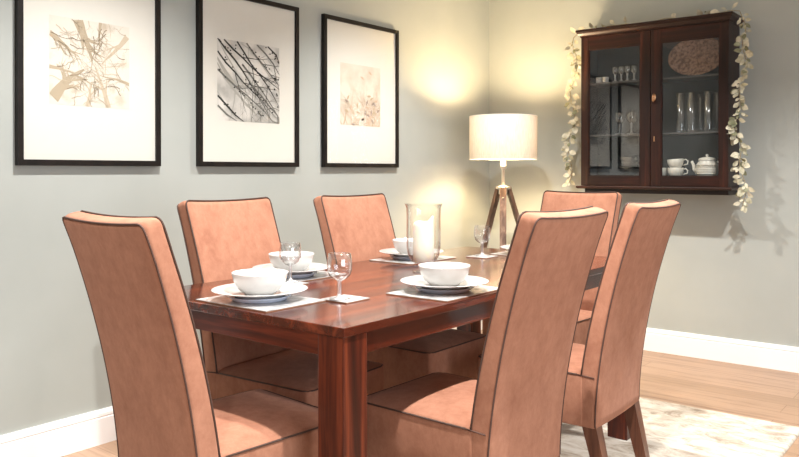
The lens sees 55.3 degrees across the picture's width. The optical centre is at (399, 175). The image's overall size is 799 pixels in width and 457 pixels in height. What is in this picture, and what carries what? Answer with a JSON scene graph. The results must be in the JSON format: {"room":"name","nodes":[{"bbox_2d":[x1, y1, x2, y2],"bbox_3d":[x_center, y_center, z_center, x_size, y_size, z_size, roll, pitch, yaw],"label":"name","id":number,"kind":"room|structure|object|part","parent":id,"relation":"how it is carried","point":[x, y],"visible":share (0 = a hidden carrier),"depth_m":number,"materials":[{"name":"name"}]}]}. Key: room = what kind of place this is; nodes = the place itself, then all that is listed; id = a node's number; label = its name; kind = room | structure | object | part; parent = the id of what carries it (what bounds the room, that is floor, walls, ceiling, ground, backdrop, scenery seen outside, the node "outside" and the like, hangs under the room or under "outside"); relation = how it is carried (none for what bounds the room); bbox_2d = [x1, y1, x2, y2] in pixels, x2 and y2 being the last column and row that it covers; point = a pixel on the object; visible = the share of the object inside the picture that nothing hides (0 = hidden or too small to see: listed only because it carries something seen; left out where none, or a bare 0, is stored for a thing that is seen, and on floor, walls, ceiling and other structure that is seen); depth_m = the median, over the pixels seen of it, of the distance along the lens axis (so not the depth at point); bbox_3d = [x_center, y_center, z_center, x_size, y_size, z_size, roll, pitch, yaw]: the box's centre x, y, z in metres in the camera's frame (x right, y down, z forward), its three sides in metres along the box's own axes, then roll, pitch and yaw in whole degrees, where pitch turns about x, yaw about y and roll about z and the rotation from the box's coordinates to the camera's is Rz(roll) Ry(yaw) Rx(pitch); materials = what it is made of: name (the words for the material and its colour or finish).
{"room":"dining room","nodes":[
{"label":"dining room","id":0,"kind":"room"},
{"bbox_2d":[0,0,488,435],"bbox_3d":[-1.691,-0.092,2.686,0.100,2.580,7.600,0,0,39],"label":"wall","id":1,"kind":"structure","parent":0,"point":[52,365],"depth_m":3.52,"materials":[{"name":"grey paint"}]},
{"bbox_2d":[15,0,160,165],"bbox_3d":[-1.256,-0.459,3.127,0.025,0.841,0.624,0,0,39],"label":"framed picture","id":2,"kind":"object","parent":1,"relation":"attached to","point":[88,72],"visible":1,"depth_m":3.11,"materials":[{"name":"white paper"}]},
{"bbox_2d":[49,15,128,108],"bbox_3d":[-1.262,-0.455,3.118,0.002,0.349,0.348,0,0,39],"label":"print","id":3,"kind":"object","parent":2,"relation":"attached to","point":[89,55],"depth_m":3.11,"materials":[{"name":"paper"}]},
{"bbox_2d":[0,320,481,456],"bbox_3d":[-1.645,1.048,2.655,0.018,0.141,7.400,0,0,39],"label":"baseboard","id":4,"kind":"structure","parent":1,"relation":"attached to","point":[66,436],"depth_m":3.03,"materials":[{"name":"white wood"}]},
{"bbox_2d":[196,0,298,166],"bbox_3d":[-0.737,-0.463,3.779,0.025,0.841,0.639,0,0,39],"label":"framed picture","id":5,"kind":"object","parent":1,"relation":"attached to","point":[247,51],"visible":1,"depth_m":3.76,"materials":[{"name":"white paper"}]},
{"bbox_2d":[217,38,278,123],"bbox_3d":[-0.742,-0.458,3.771,0.002,0.390,0.394,0,0,39],"label":"print","id":6,"kind":"object","parent":5,"relation":"attached to","point":[247,69],"depth_m":3.76,"materials":[{"name":"paper"}]},
{"bbox_2d":[321,13,398,167],"bbox_3d":[-0.216,-0.466,4.433,0.025,0.841,0.655,0,0,39],"label":"framed picture","id":7,"kind":"object","parent":1,"relation":"attached to","point":[360,60],"visible":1,"depth_m":4.40,"materials":[{"name":"white paper"}]},
{"bbox_2d":[340,62,379,126],"bbox_3d":[-0.223,-0.462,4.422,0.001,0.350,0.350,0,0,39],"label":"print","id":8,"kind":"object","parent":7,"relation":"attached to","point":[359,81],"depth_m":4.41,"materials":[{"name":"beige paper"}]},
{"bbox_2d":[62,330,798,456],"bbox_3d":[0.421,1.167,1.010,5.300,0.080,7.400,0,0,39],"label":"floor","id":9,"kind":"structure","parent":0,"point":[765,394],"depth_m":3.97,"materials":[{"name":"brown wood"}]},
{"bbox_2d":[469,114,537,248],"bbox_3d":[0.602,0.367,4.894,0.588,1.483,0.635,0,0,42],"label":"floor lamp","id":10,"kind":"object","parent":9,"relation":"on","point":[502,137],"visible":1,"depth_m":4.68,"materials":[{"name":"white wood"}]},
{"bbox_3d":[0.520,0.590,4.984,0.042,1.036,0.346,0,0,-45],"label":"leg","id":11,"kind":"part","parent":10,"relation":"part of","materials":[{"name":"brown wood"}]},
{"bbox_3d":[0.631,0.592,4.650,0.042,1.036,0.346,0,0,8],"label":"leg","id":12,"kind":"part","parent":10,"relation":"part of","materials":[{"name":"brown wood"}]},
{"bbox_3d":[0.659,-0.237,4.840,0.428,0.270,0.428,0,0,0],"label":"lamp shade","id":13,"kind":"part","parent":10,"relation":"part of","materials":[{"name":"fabric"}]},
{"bbox_3d":[0.849,0.591,4.896,0.346,1.036,0.042,0,0,-15],"label":"leg","id":14,"kind":"part","parent":10,"relation":"part of","materials":[{"name":"brown wood"}]},
{"bbox_2d":[560,397,798,456],"bbox_3d":[0.089,1.112,2.773,1.925,0.010,2.985,0,0,39],"label":"rug","id":15,"kind":"object","parent":9,"relation":"on","point":[671,429],"visible":0.07,"depth_m":3.23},
{"bbox_2d":[62,210,317,456],"bbox_3d":[-0.496,0.600,1.997,0.415,1.023,0.614,0,0,44],"label":"dining chair","id":16,"kind":"object","parent":15,"relation":"on","point":[163,405],"visible":0.96,"depth_m":1.82,"materials":[{"name":"leather"}]},
{"bbox_3d":[-0.629,0.464,1.856,0.414,0.743,0.222,0,0,44],"label":"backrest","id":17,"kind":"part","parent":16,"relation":"part of","materials":[{"name":"leather"}]},
{"bbox_3d":[-0.430,0.737,2.068,0.405,0.195,0.416,0,0,44],"label":"seat","id":18,"kind":"part","parent":16,"relation":"part of","materials":[{"name":"leather"}]},
{"bbox_2d":[177,197,383,406],"bbox_3d":[-0.414,0.596,2.654,0.614,1.023,0.415,0,0,35],"label":"dining chair","id":19,"kind":"object","parent":15,"relation":"on","point":[222,237],"visible":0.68,"depth_m":2.63,"materials":[{"name":"leather"}]},
{"bbox_3d":[-0.573,0.459,2.763,0.222,0.743,0.414,0,0,35],"label":"backrest","id":20,"kind":"part","parent":19,"relation":"part of","materials":[{"name":"leather"}]},
{"bbox_3d":[-0.334,0.734,2.600,0.416,0.195,0.405,0,0,35],"label":"seat","id":21,"kind":"part","parent":19,"relation":"part of","materials":[{"name":"leather"}]},
{"bbox_2d":[313,193,485,388],"bbox_3d":[0.000,0.594,3.154,0.614,1.023,0.415,0,0,39],"label":"dining chair","id":22,"kind":"object","parent":15,"relation":"on","point":[361,226],"visible":0.51,"depth_m":3.12,"materials":[{"name":"leather"}]},
{"bbox_3d":[-0.151,0.456,3.273,0.222,0.743,0.414,0,0,39],"label":"backrest","id":23,"kind":"part","parent":22,"relation":"part of","materials":[{"name":"leather"}]},
{"bbox_3d":[0.076,0.731,3.094,0.416,0.195,0.405,0,0,39],"label":"seat","id":24,"kind":"part","parent":22,"relation":"part of","materials":[{"name":"leather"}]},
{"bbox_2d":[184,246,629,456],"bbox_3d":[0.099,0.732,2.789,0.867,0.750,1.829,0,0,39],"label":"dining table","id":25,"kind":"object","parent":15,"relation":"on","point":[342,335],"visible":0.44,"depth_m":2.02,"materials":[{"name":"brown wood"}]},
{"bbox_2d":[196,295,325,312],"bbox_3d":[-0.398,0.358,2.182,0.300,0.005,0.225,0,0,39],"label":"placemat","id":26,"kind":"object","parent":25,"relation":"on","point":[292,301],"visible":0.62,"depth_m":2.12,"materials":[{"name":"white fabric"}]},
{"bbox_2d":[228,294,291,303],"bbox_3d":[-0.400,0.349,2.187,0.182,0.014,0.182,0,0,39],"label":"plate","id":27,"kind":"object","parent":26,"relation":"on","point":[285,297],"visible":0.48,"depth_m":2.11,"materials":[{"name":"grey ceramic"}]},
{"bbox_2d":[211,282,307,299],"bbox_3d":[-0.400,0.336,2.187,0.274,0.023,0.274,0,0,39],"label":"dinner plate","id":28,"kind":"object","parent":27,"relation":"on","point":[287,288],"visible":0.66,"depth_m":2.19,"materials":[{"name":"grey ceramic"}]},
{"bbox_2d":[231,268,287,295],"bbox_3d":[-0.400,0.309,2.186,0.161,0.064,0.161,0,0,39],"label":"bowl","id":29,"kind":"object","parent":28,"relation":"on","point":[256,281],"visible":0.98,"depth_m":2.13,"materials":[{"name":"grey ceramic"}]},
{"bbox_2d":[286,271,346,281],"bbox_3d":[-0.374,0.355,2.681,0.225,0.005,0.310,0,0,39],"label":"placemat","id":30,"kind":"object","parent":25,"relation":"on","point":[320,274],"visible":0.28,"depth_m":2.68,"materials":[{"name":"white fabric"}]},
{"bbox_2d":[286,271,316,278],"bbox_3d":[-0.380,0.346,2.676,0.182,0.014,0.182,0,0,39],"label":"plate","id":31,"kind":"object","parent":30,"relation":"on","point":[314,272],"visible":0.34,"depth_m":2.60,"materials":[{"name":"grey ceramic"}]},
{"bbox_2d":[252,263,330,274],"bbox_3d":[-0.380,0.333,2.676,0.274,0.023,0.274,0,0,39],"label":"dinner plate","id":32,"kind":"object","parent":31,"relation":"on","point":[313,267],"visible":0.45,"depth_m":2.70,"materials":[{"name":"grey ceramic"}]},
{"bbox_2d":[268,251,313,271],"bbox_3d":[-0.380,0.306,2.676,0.161,0.064,0.161,0,0,39],"label":"bowl","id":33,"kind":"object","parent":32,"relation":"on","point":[288,257],"visible":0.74,"depth_m":2.62,"materials":[{"name":"grey ceramic"}]},
{"bbox_3d":[-0.140,0.749,1.872,0.086,0.726,0.086,0,0,39],"label":"leg","id":34,"kind":"part","parent":25,"relation":"part of","materials":[{"name":"brown wood"}]},
{"bbox_2d":[322,294,369,303],"bbox_3d":[-0.156,0.358,2.204,0.100,0.005,0.100,0,0,39],"label":"coaster","id":35,"kind":"object","parent":25,"relation":"on","point":[353,298],"visible":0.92,"depth_m":2.18,"materials":[{"name":"white"}]},
{"bbox_2d":[327,252,351,300],"bbox_3d":[-0.172,0.290,2.187,0.073,0.131,0.073,0,0,39],"label":"goblet","id":36,"kind":"object","parent":35,"relation":"on","point":[337,280],"visible":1,"depth_m":2.18,"materials":[{"name":"clear glass"}]},
{"bbox_3d":[-0.172,0.328,2.187,0.060,0.054,0.060,0,0,39],"label":"stem","id":37,"kind":"part","parent":36,"relation":"part of","materials":[{"name":"clear glass"}]},
{"bbox_2d":[327,252,351,280],"bbox_3d":[-0.172,0.264,2.187,0.073,0.081,0.073,0,0,39],"label":"bowl","id":38,"kind":"object","parent":36,"relation":"on","point":[332,252],"depth_m":2.18,"materials":[{"name":"clear glass"}]},
{"bbox_2d":[369,255,455,264],"bbox_3d":[0.059,0.353,3.212,0.225,0.005,0.310,0,0,39],"label":"placemat","id":39,"kind":"object","parent":25,"relation":"on","point":[386,259],"visible":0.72,"depth_m":3.14,"materials":[{"name":"white fabric"}]},
{"bbox_2d":[390,255,412,259],"bbox_3d":[0.050,0.343,3.212,0.182,0.014,0.182,0,0,39],"label":"plate","id":40,"kind":"object","parent":39,"relation":"on","point":[394,257],"visible":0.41,"depth_m":3.14,"materials":[{"name":"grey ceramic"}]},
{"bbox_2d":[379,248,443,256],"bbox_3d":[0.050,0.330,3.212,0.274,0.023,0.274,0,0,39],"label":"dinner plate","id":41,"kind":"object","parent":40,"relation":"on","point":[392,251],"visible":0.51,"depth_m":3.22,"materials":[{"name":"grey ceramic"}]},
{"bbox_2d":[392,238,412,253],"bbox_3d":[0.050,0.303,3.212,0.161,0.064,0.161,0,0,39],"label":"bowl","id":42,"kind":"object","parent":41,"relation":"on","point":[399,244],"visible":0.4,"depth_m":3.16,"materials":[{"name":"grey ceramic"}]},
{"bbox_2d":[405,203,441,271],"bbox_3d":[0.089,0.231,2.816,0.141,0.250,0.141,0,0,39],"label":"hurricane vase","id":43,"kind":"object","parent":25,"relation":"on","point":[407,203],"visible":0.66,"depth_m":2.80,"materials":[{"name":"clear glass"}]},
{"bbox_2d":[413,216,433,262],"bbox_3d":[0.089,0.235,2.816,0.077,0.171,0.077,0,0,39],"label":"pillar candle","id":44,"kind":"object","parent":43,"relation":"in","point":[423,232],"visible":0.98,"depth_m":2.78,"materials":[{"name":"white wax"}]},
{"bbox_2d":[386,285,497,301],"bbox_3d":[0.143,0.357,2.349,0.225,0.005,0.310,0,0,39],"label":"placemat","id":45,"kind":"object","parent":25,"relation":"on","point":[414,292],"visible":0.53,"depth_m":2.27,"materials":[{"name":"white fabric"}]},
{"bbox_2d":[415,286,473,293],"bbox_3d":[0.139,0.348,2.348,0.182,0.014,0.182,0,0,39],"label":"plate","id":46,"kind":"object","parent":45,"relation":"on","point":[417,287],"visible":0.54,"depth_m":2.28,"materials":[{"name":"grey ceramic"}]},
{"bbox_2d":[400,275,488,289],"bbox_3d":[0.139,0.335,2.348,0.274,0.023,0.274,0,0,39],"label":"dinner plate","id":47,"kind":"object","parent":46,"relation":"on","point":[418,280],"visible":0.69,"depth_m":2.35,"materials":[{"name":"grey ceramic"}]},
{"bbox_2d":[418,262,470,286],"bbox_3d":[0.139,0.308,2.348,0.161,0.064,0.161,0,0,39],"label":"bowl","id":48,"kind":"object","parent":47,"relation":"on","point":[440,274],"visible":0.98,"depth_m":2.30,"materials":[{"name":"grey ceramic"}]},
{"bbox_3d":[0.337,0.739,3.705,0.086,0.726,0.086,0,0,39],"label":"leg","id":49,"kind":"part","parent":25,"relation":"part of","materials":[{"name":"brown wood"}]},
{"bbox_2d":[466,255,497,258],"bbox_3d":[0.358,0.352,3.299,0.100,0.005,0.100,0,0,39],"label":"coaster","id":50,"kind":"object","parent":25,"relation":"on","point":[470,256],"visible":0.77,"depth_m":3.28,"materials":[{"name":"white"}]},
{"bbox_2d":[474,225,490,255],"bbox_3d":[0.360,0.283,3.311,0.073,0.131,0.073,0,0,39],"label":"goblet","id":51,"kind":"object","parent":50,"relation":"on","point":[480,254],"visible":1,"depth_m":3.30,"materials":[{"name":"clear glass"}]},
{"bbox_3d":[0.360,0.322,3.311,0.060,0.054,0.060,0,0,39],"label":"stem","id":52,"kind":"part","parent":51,"relation":"part of","materials":[{"name":"clear glass"}]},
{"bbox_2d":[474,225,490,243],"bbox_3d":[0.360,0.258,3.310,0.073,0.081,0.073,0,0,39],"label":"bowl","id":53,"kind":"object","parent":51,"relation":"on","point":[475,225],"depth_m":3.30,"materials":[{"name":"clear glass"}]},
{"bbox_2d":[490,251,507,255],"bbox_3d":[0.593,0.352,3.381,0.310,0.005,0.225,0,0,39],"label":"placemat","id":54,"kind":"object","parent":25,"relation":"on","point":[504,253],"visible":0.22,"depth_m":3.40,"materials":[{"name":"white fabric"}]},
{"bbox_3d":[0.583,0.342,3.376,0.182,0.013,0.182,0,0,39],"label":"plate","id":55,"kind":"object","parent":54,"relation":"on","visible":0},
{"bbox_2d":[500,245,509,248],"bbox_3d":[0.583,0.329,3.376,0.274,0.023,0.274,0,0,39],"label":"dinner plate","id":56,"kind":"object","parent":55,"relation":"on","point":[502,246],"visible":0.1,"depth_m":3.41,"materials":[{"name":"grey ceramic"}]},
{"bbox_3d":[0.939,0.742,3.226,0.086,0.726,0.086,0,0,39],"label":"leg","id":57,"kind":"part","parent":25,"relation":"part of","materials":[{"name":"brown wood"}]},
{"bbox_3d":[-0.368,0.356,2.503,0.100,0.005,0.100,0,0,39],"label":"coaster","id":58,"kind":"object","parent":25,"relation":"on","visible":0},
{"bbox_2d":[279,241,300,282],"bbox_3d":[-0.362,0.288,2.524,0.073,0.131,0.073,0,0,39],"label":"goblet","id":59,"kind":"object","parent":58,"relation":"on","point":[288,280],"visible":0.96,"depth_m":2.52,"materials":[{"name":"clear glass"}]},
{"bbox_2d":[279,241,300,266],"bbox_3d":[-0.362,0.263,2.524,0.073,0.081,0.073,0,0,39],"label":"bowl","id":60,"kind":"object","parent":59,"relation":"on","point":[287,241],"depth_m":2.51,"materials":[{"name":"clear glass"}]},
{"bbox_3d":[-0.362,0.326,2.524,0.060,0.054,0.060,0,0,39],"label":"stem","id":61,"kind":"part","parent":59,"relation":"part of","materials":[{"name":"clear glass"}]},
{"bbox_2d":[367,206,607,456],"bbox_3d":[0.235,0.599,2.203,0.614,1.023,0.415,0,0,40],"label":"dining chair","id":62,"kind":"object","parent":15,"relation":"on","point":[513,407],"visible":0.99,"depth_m":2.05,"materials":[{"name":"leather"}]},
{"bbox_3d":[0.161,0.736,2.265,0.416,0.195,0.405,0,0,40],"label":"seat","id":63,"kind":"part","parent":62,"relation":"part of","materials":[{"name":"leather"}]},
{"bbox_3d":[0.384,0.463,2.079,0.222,0.743,0.414,0,0,40],"label":"backrest","id":64,"kind":"part","parent":62,"relation":"part of","materials":[{"name":"leather"}]},
{"bbox_2d":[482,190,621,344],"bbox_3d":[0.734,0.591,3.634,0.415,1.023,0.614,0,0,42],"label":"dining chair","id":65,"kind":"object","parent":15,"relation":"on","point":[611,202],"visible":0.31,"depth_m":3.68,"materials":[{"name":"leather"}]},
{"bbox_3d":[0.670,0.729,3.563,0.405,0.195,0.416,0,0,42],"label":"seat","id":66,"kind":"part","parent":65,"relation":"part of","materials":[{"name":"leather"}]},
{"bbox_3d":[0.864,0.453,3.776,0.414,0.743,0.222,0,0,42],"label":"backrest","id":67,"kind":"part","parent":65,"relation":"part of","materials":[{"name":"leather"}]},
{"bbox_2d":[477,199,680,456],"bbox_3d":[0.642,0.596,2.739,0.614,1.023,0.415,0,0,38],"label":"dining chair","id":68,"kind":"object","parent":15,"relation":"on","point":[603,382],"visible":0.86,"depth_m":2.53,"materials":[{"name":"leather"}]},
{"bbox_3d":[0.566,0.733,2.798,0.416,0.195,0.405,0,0,38],"label":"seat","id":69,"kind":"part","parent":68,"relation":"part of","materials":[{"name":"leather"}]},
{"bbox_3d":[0.659,0.955,2.511,0.118,0.307,0.048,0,0,38],"label":"leg","id":70,"kind":"part","parent":68,"relation":"part of","materials":[{"name":"brown wood"}]},
{"bbox_3d":[0.795,0.460,2.620,0.222,0.743,0.414,0,0,38],"label":"backrest","id":71,"kind":"part","parent":68,"relation":"part of","materials":[{"name":"leather"}]},
{"bbox_3d":[0.868,0.954,2.784,0.118,0.307,0.048,0,0,38],"label":"leg","id":72,"kind":"part","parent":68,"relation":"part of","materials":[{"name":"brown wood"}]},
{"bbox_2d":[489,0,798,346],"bbox_3d":[2.796,-0.099,3.905,5.400,2.580,0.100,0,0,39],"label":"wall","id":73,"kind":"structure","parent":0,"point":[726,271],"depth_m":4.60,"materials":[{"name":"grey paint"}]},
{"bbox_2d":[575,11,743,194],"bbox_3d":[1.569,-0.405,4.658,0.950,1.035,0.248,0,0,39],"label":"display cabinet","id":74,"kind":"object","parent":73,"relation":"attached to","point":[648,45],"visible":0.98,"depth_m":4.63,"materials":[{"name":"brown wood"}]},
{"bbox_2d":[596,77,601,82],"bbox_3d":[1.270,-0.603,4.852,0.042,0.034,0.042,0,0,39],"label":"ramekin","id":75,"kind":"object","parent":74,"relation":"on","point":[598,79],"visible":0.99,"depth_m":4.83,"materials":[{"name":"grey ceramic"}]},
{"bbox_2d":[602,77,608,81],"bbox_3d":[1.306,-0.603,4.824,0.042,0.034,0.042,0,0,39],"label":"ramekin","id":76,"kind":"object","parent":74,"relation":"on","point":[605,79],"visible":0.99,"depth_m":4.81,"materials":[{"name":"grey ceramic"}]},
{"bbox_3d":[1.334,0.036,4.736,0.334,0.059,0.019,0,0,39],"label":"rail","id":77,"kind":"part","parent":74,"relation":"part of","materials":[{"name":"brown wood"}]},
{"bbox_3d":[1.334,-0.833,4.732,0.334,0.079,0.019,0,0,39],"label":"rail","id":78,"kind":"part","parent":74,"relation":"part of","materials":[{"name":"brown wood"}]},
{"bbox_2d":[618,167,638,174],"bbox_3d":[1.436,-0.020,4.766,0.140,0.065,0.140,0,0,39],"label":"glass bowl","id":79,"kind":"object","parent":74,"relation":"on","point":[619,168],"visible":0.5,"depth_m":4.75,"materials":[{"name":"clear glass"}]},
{"bbox_2d":[618,162,638,171],"bbox_3d":[1.436,-0.050,4.766,0.140,0.065,0.140,0,0,39],"label":"glass bowl","id":80,"kind":"object","parent":79,"relation":"on","point":[620,166],"visible":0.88,"depth_m":4.75,"materials":[{"name":"clear glass"}]},
{"bbox_2d":[618,157,638,167],"bbox_3d":[1.436,-0.080,4.766,0.140,0.065,0.140,0,0,39],"label":"glass bowl","id":81,"kind":"object","parent":80,"relation":"on","point":[619,158],"visible":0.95,"depth_m":4.75,"materials":[{"name":"clear glass"}]},
{"bbox_2d":[626,112,636,133],"bbox_3d":[1.440,-0.324,4.729,0.066,0.135,0.066,0,0,39],"label":"goblet","id":82,"kind":"object","parent":74,"relation":"on","point":[627,112],"visible":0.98,"depth_m":4.72,"materials":[{"name":"clear glass"}]},
{"bbox_2d":[590,131,717,137],"bbox_3d":[1.585,-0.250,4.679,0.854,0.010,0.175,0,0,39],"label":"shelf","id":83,"kind":"object","parent":74,"relation":"attached to","point":[665,134],"depth_m":4.70,"materials":[{"name":"grey"}]},
{"bbox_2d":[590,73,718,86],"bbox_3d":[1.585,-0.580,4.677,0.854,0.010,0.175,0,0,39],"label":"shelf","id":84,"kind":"object","parent":74,"relation":"attached to","point":[710,78],"depth_m":4.66,"materials":[{"name":"grey"}]},
{"bbox_2d":[561,2,754,212],"bbox_3d":[1.527,-0.387,4.631,1.211,1.192,0.123,0,0,41],"label":"leaf garland","id":85,"kind":"object","parent":74,"relation":"hanging from","point":[732,123],"visible":0.98,"depth_m":4.30,"materials":[{"name":"beige plant"}]},
{"bbox_3d":[1.569,-0.898,4.655,0.950,0.050,0.248,0,0,39],"label":"crown moulding","id":86,"kind":"part","parent":74,"relation":"part of","materials":[{"name":"brown wood"}]},
{"bbox_2d":[662,168,667,174],"bbox_3d":[1.588,-0.016,4.639,0.094,0.058,0.106,0,0,16],"label":"teacup","id":87,"kind":"object","parent":74,"relation":"in","point":[664,170],"visible":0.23,"depth_m":4.59,"materials":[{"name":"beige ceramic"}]},
{"bbox_2d":[668,168,687,175],"bbox_3d":[1.655,-0.016,4.555,0.094,0.058,0.106,0,0,-14],"label":"teacup","id":88,"kind":"object","parent":74,"relation":"in","point":[672,171],"visible":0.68,"depth_m":4.53,"materials":[{"name":"beige ceramic"}]},
{"bbox_2d":[667,158,687,167],"bbox_3d":[1.653,-0.068,4.555,0.094,0.064,0.108,0,0,-26],"label":"teacup","id":89,"kind":"object","parent":88,"relation":"on","point":[673,163],"visible":0.94,"depth_m":4.53,"materials":[{"name":"beige ceramic"}]},
{"bbox_2d":[676,93,685,131],"bbox_3d":[1.672,-0.371,4.531,0.057,0.232,0.057,0,0,39],"label":"tumbler","id":90,"kind":"object","parent":74,"relation":"on","point":[680,98],"visible":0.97,"depth_m":4.53,"materials":[{"name":"clear glass"}]},
{"bbox_3d":[1.695,0.038,4.449,0.334,0.059,0.019,0,0,39],"label":"rail","id":91,"kind":"part","parent":74,"relation":"part of","materials":[{"name":"brown wood"}]},
{"bbox_3d":[1.695,-0.831,4.444,0.334,0.079,0.019,0,0,39],"label":"rail","id":92,"kind":"part","parent":74,"relation":"part of","materials":[{"name":"brown wood"}]},
{"bbox_2d":[686,92,696,131],"bbox_3d":[1.720,-0.371,4.487,0.057,0.232,0.057,0,0,39],"label":"tumbler","id":93,"kind":"object","parent":74,"relation":"on","point":[691,97],"visible":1,"depth_m":4.48,"materials":[{"name":"clear glass"}]},
{"bbox_2d":[668,38,718,74],"bbox_3d":[1.758,-0.705,4.512,0.332,0.233,0.062,0,0,38],"label":"wicker tray","id":94,"kind":"object","parent":74,"relation":"on","point":[692,57],"visible":0.94,"depth_m":4.52,"materials":[{"name":"brown wicker"}]},
{"bbox_2d":[696,93,704,131],"bbox_3d":[1.784,-0.371,4.519,0.057,0.232,0.057,0,0,39],"label":"tumbler","id":95,"kind":"object","parent":74,"relation":"on","point":[699,95],"visible":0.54,"depth_m":4.54,"materials":[{"name":"clear glass"}]},
{"bbox_2d":[691,154,717,175],"bbox_3d":[1.802,-0.055,4.463,0.132,0.137,0.141,0,0,-17],"label":"teapot","id":96,"kind":"object","parent":74,"relation":"in","point":[706,166],"visible":0.83,"depth_m":4.42,"materials":[{"name":"beige ceramic"}]},
{"bbox_3d":[1.743,-0.048,4.499,0.047,0.078,0.028,0,0,31],"label":"spout","id":97,"kind":"part","parent":96,"relation":"part of","materials":[{"name":"beige ceramic"}]},
{"bbox_3d":[1.802,-0.105,4.464,0.100,0.035,0.096,0,0,31],"label":"lid","id":98,"kind":"part","parent":96,"relation":"part of","materials":[{"name":"beige ceramic"}]},
{"bbox_2d":[703,91,713,130],"bbox_3d":[1.794,-0.371,4.427,0.057,0.232,0.057,0,0,39],"label":"tumbler","id":99,"kind":"object","parent":74,"relation":"on","point":[708,97],"visible":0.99,"depth_m":4.43,"materials":[{"name":"clear glass"}]},
{"bbox_2d":[713,91,718,128],"bbox_3d":[1.856,-0.371,4.449,0.057,0.232,0.057,0,0,39],"label":"tumbler","id":100,"kind":"object","parent":74,"relation":"on","point":[716,94],"visible":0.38,"depth_m":4.47,"materials":[{"name":"clear glass"}]},
{"bbox_2d":[643,328,798,372],"bbox_3d":[2.728,1.041,3.891,5.282,0.141,0.018,0,0,39],"label":"baseboard","id":101,"kind":"structure","parent":73,"relation":"attached to","point":[736,351],"depth_m":4.52,"materials":[{"name":"white wood"}]}
]}

